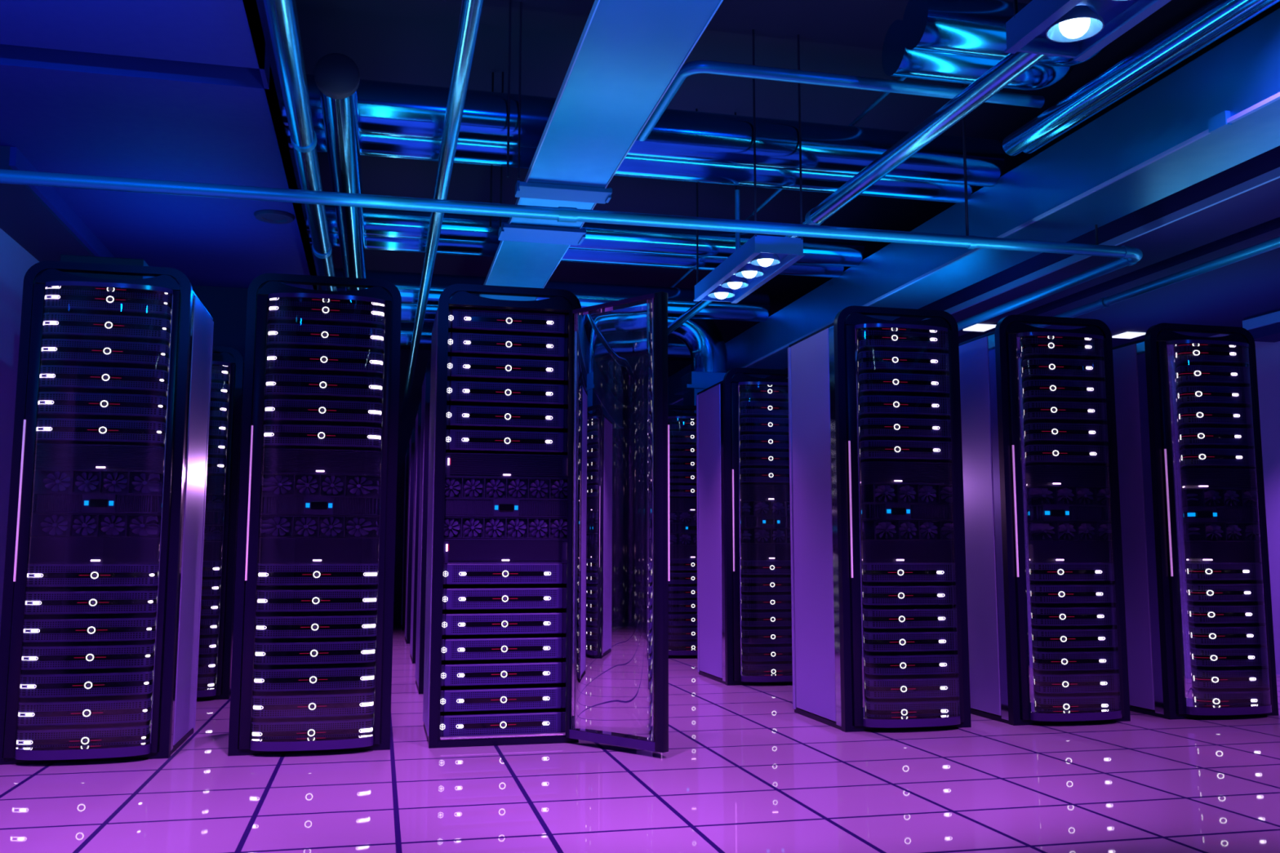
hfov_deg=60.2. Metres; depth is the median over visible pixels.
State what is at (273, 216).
ceiling vent
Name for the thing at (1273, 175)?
trim
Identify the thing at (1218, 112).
ceiling beam
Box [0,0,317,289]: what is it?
ceiling
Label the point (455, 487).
tray
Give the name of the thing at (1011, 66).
ceiling pipe
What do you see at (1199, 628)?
tall cabinet
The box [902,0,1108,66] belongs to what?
tube
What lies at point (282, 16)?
ceiling pipe
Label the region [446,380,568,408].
server
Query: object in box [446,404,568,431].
server
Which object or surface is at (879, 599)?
tall cabinet
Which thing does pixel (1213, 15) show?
tube
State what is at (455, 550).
unit
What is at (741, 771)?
floor
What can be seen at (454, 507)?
control panel
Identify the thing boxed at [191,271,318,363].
wall
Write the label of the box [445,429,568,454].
server
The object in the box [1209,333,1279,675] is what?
wall
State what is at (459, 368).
server
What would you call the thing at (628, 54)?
air duct
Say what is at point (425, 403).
tall cabinet
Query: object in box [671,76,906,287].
conduit
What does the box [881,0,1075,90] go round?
tube
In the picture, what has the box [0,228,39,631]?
wall
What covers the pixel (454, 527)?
tray
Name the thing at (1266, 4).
tube
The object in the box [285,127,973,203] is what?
tube
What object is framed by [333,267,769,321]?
tube
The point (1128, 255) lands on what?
pipe
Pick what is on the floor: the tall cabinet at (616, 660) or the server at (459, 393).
the tall cabinet at (616, 660)
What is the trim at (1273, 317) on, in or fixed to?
attached to the ceiling at (1226, 295)
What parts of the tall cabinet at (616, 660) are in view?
frame, panel, sill plate, roof panel, frame, kick rail, glass, head rail, door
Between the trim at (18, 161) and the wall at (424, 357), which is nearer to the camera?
the trim at (18, 161)
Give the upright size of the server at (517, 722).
0.105 m
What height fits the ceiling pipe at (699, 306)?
0.066 m
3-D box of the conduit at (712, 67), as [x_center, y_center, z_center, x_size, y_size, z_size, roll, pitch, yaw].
[0.958,-1.536,5.506,1.792,0.056,0.897,2,-7,-13]
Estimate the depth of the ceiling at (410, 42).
6.69 m
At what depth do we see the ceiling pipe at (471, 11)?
4.98 m
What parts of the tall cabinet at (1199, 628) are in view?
roof panel, panel, head rail, door, glass, kick rail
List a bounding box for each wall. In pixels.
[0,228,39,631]
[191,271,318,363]
[393,348,691,622]
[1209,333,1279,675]
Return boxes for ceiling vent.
[253,209,294,223]
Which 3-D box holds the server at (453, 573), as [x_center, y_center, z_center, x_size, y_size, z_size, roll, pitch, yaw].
[-0.744,0.780,5.883,0.676,0.105,0.506,2,-7,-13]
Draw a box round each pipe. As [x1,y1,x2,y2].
[0,83,1142,330]
[262,0,337,291]
[314,53,366,290]
[400,0,484,422]
[667,218,807,335]
[804,51,1046,225]
[1029,236,1279,328]
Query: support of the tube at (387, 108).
attached to the ceiling at (184, 91)
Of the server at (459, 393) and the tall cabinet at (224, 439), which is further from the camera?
the tall cabinet at (224, 439)
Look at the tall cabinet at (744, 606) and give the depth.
8.10 m
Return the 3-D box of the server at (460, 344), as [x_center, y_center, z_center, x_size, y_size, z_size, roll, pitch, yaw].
[-0.743,-0.402,6.018,0.676,0.105,0.506,2,-7,-13]
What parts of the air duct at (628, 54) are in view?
hanger rod, hanger rod, hanger rod, hanger rod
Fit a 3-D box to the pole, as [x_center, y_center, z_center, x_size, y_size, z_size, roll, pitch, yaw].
[0.576,-1.182,6.511,0.028,0.435,0.028,2,-7,-13]
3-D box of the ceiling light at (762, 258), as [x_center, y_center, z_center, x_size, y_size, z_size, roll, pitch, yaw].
[0.616,-1.475,6.580,0.287,1.277,1.178,2,-7,-13]
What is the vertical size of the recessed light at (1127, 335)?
0.015 m
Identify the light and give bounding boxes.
[514,505,518,510]
[693,29,804,303]
[963,324,995,331]
[1004,0,1171,62]
[1111,331,1145,338]
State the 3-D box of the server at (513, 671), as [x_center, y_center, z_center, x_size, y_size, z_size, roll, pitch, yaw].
[-0.745,1.280,5.825,0.676,0.105,0.506,2,-7,-13]
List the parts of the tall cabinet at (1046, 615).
panel, roof panel, head rail, door, glass, kick rail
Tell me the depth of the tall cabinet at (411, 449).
11.75 m
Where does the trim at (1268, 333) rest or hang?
attached to the wall at (1267, 353)
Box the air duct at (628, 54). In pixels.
[479,0,723,301]
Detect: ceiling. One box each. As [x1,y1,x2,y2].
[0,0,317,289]
[295,0,1279,360]
[765,145,1279,378]
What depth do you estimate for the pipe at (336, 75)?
5.42 m
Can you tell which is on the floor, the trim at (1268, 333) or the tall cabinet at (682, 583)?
the tall cabinet at (682, 583)
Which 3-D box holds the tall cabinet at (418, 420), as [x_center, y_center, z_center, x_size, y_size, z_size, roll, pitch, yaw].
[-1.675,0.935,10.047,0.740,2.320,0.880,2,-7,-13]
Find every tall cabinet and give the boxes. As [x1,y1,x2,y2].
[0,260,213,764]
[196,346,244,700]
[227,273,401,755]
[404,426,415,644]
[409,400,422,663]
[415,360,431,693]
[422,284,669,752]
[667,404,697,657]
[696,367,792,685]
[787,305,971,732]
[958,314,1130,725]
[1112,323,1278,719]
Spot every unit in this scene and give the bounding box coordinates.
[443,538,566,563]
[444,452,567,479]
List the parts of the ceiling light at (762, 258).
hanger rod, bulb, bulb, bulb, hanger rod, bulb, hanger rod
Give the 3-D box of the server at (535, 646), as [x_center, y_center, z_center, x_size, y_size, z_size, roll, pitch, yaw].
[-0.745,1.155,5.840,0.676,0.105,0.506,2,-7,-13]
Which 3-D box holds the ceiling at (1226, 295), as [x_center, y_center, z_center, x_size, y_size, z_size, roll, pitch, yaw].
[4.239,-1.187,6.552,2.650,0.150,13.200,2,-7,-13]
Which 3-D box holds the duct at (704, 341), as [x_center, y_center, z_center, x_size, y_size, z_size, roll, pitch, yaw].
[-0.961,-0.698,10.590,3.830,1.210,0.480,2,-7,-13]
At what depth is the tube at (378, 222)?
7.79 m
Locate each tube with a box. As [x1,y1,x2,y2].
[280,74,1004,186]
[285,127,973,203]
[305,204,864,266]
[308,231,844,278]
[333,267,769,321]
[400,322,690,357]
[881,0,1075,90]
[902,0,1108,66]
[1002,0,1264,155]
[1022,0,1279,153]
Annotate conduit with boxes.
[637,60,1044,141]
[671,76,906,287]
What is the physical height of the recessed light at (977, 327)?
0.015 m
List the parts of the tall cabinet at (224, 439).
kick rail, glass, head rail, door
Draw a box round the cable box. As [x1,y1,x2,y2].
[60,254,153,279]
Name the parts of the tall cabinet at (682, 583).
head rail, kick rail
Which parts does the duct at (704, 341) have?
drop plate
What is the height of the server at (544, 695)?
0.105 m
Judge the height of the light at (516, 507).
0.022 m
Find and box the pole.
[734,189,740,250]
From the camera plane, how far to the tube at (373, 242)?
8.12 m
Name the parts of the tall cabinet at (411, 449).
frame, panel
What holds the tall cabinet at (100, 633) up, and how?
on the floor
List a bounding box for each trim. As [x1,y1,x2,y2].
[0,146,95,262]
[8,146,115,257]
[786,167,1279,378]
[1242,311,1279,330]
[1244,309,1279,342]
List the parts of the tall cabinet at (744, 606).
frame, panel, roof panel, door, head rail, glass, kick rail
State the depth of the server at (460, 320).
5.80 m
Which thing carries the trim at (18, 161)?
attached to the wall at (227, 306)
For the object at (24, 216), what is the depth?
6.56 m
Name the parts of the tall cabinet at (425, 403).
frame, panel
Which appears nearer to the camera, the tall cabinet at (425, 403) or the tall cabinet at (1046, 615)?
the tall cabinet at (1046, 615)
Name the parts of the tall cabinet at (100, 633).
kick rail, glass, head rail, panel, roof panel, frame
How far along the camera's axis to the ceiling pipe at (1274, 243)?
6.64 m
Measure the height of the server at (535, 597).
0.105 m
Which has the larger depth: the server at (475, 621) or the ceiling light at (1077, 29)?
the server at (475, 621)
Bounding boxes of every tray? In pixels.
[444,476,567,499]
[444,516,567,538]
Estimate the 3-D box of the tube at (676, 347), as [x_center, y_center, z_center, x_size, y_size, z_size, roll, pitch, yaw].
[-1.067,-0.939,11.781,3.652,0.270,0.270,2,-7,-13]
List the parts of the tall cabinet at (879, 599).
frame, panel, roof panel, head rail, door, glass, kick rail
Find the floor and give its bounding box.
[0,622,1279,852]
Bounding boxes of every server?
[440,657,565,686]
[440,683,565,711]
[440,708,565,737]
[441,608,566,635]
[441,633,565,660]
[442,585,566,609]
[443,563,566,584]
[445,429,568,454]
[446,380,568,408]
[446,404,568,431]
[447,332,568,360]
[447,355,568,384]
[448,308,568,337]
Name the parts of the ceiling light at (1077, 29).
hanger rod, bulb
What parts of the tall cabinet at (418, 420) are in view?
frame, panel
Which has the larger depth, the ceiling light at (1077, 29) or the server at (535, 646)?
the server at (535, 646)
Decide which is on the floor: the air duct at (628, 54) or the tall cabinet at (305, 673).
the tall cabinet at (305, 673)
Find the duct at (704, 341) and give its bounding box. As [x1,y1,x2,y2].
[400,303,734,413]
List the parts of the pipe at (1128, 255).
hanger rod, hanger rod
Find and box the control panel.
[444,497,567,518]
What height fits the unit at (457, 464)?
0.124 m

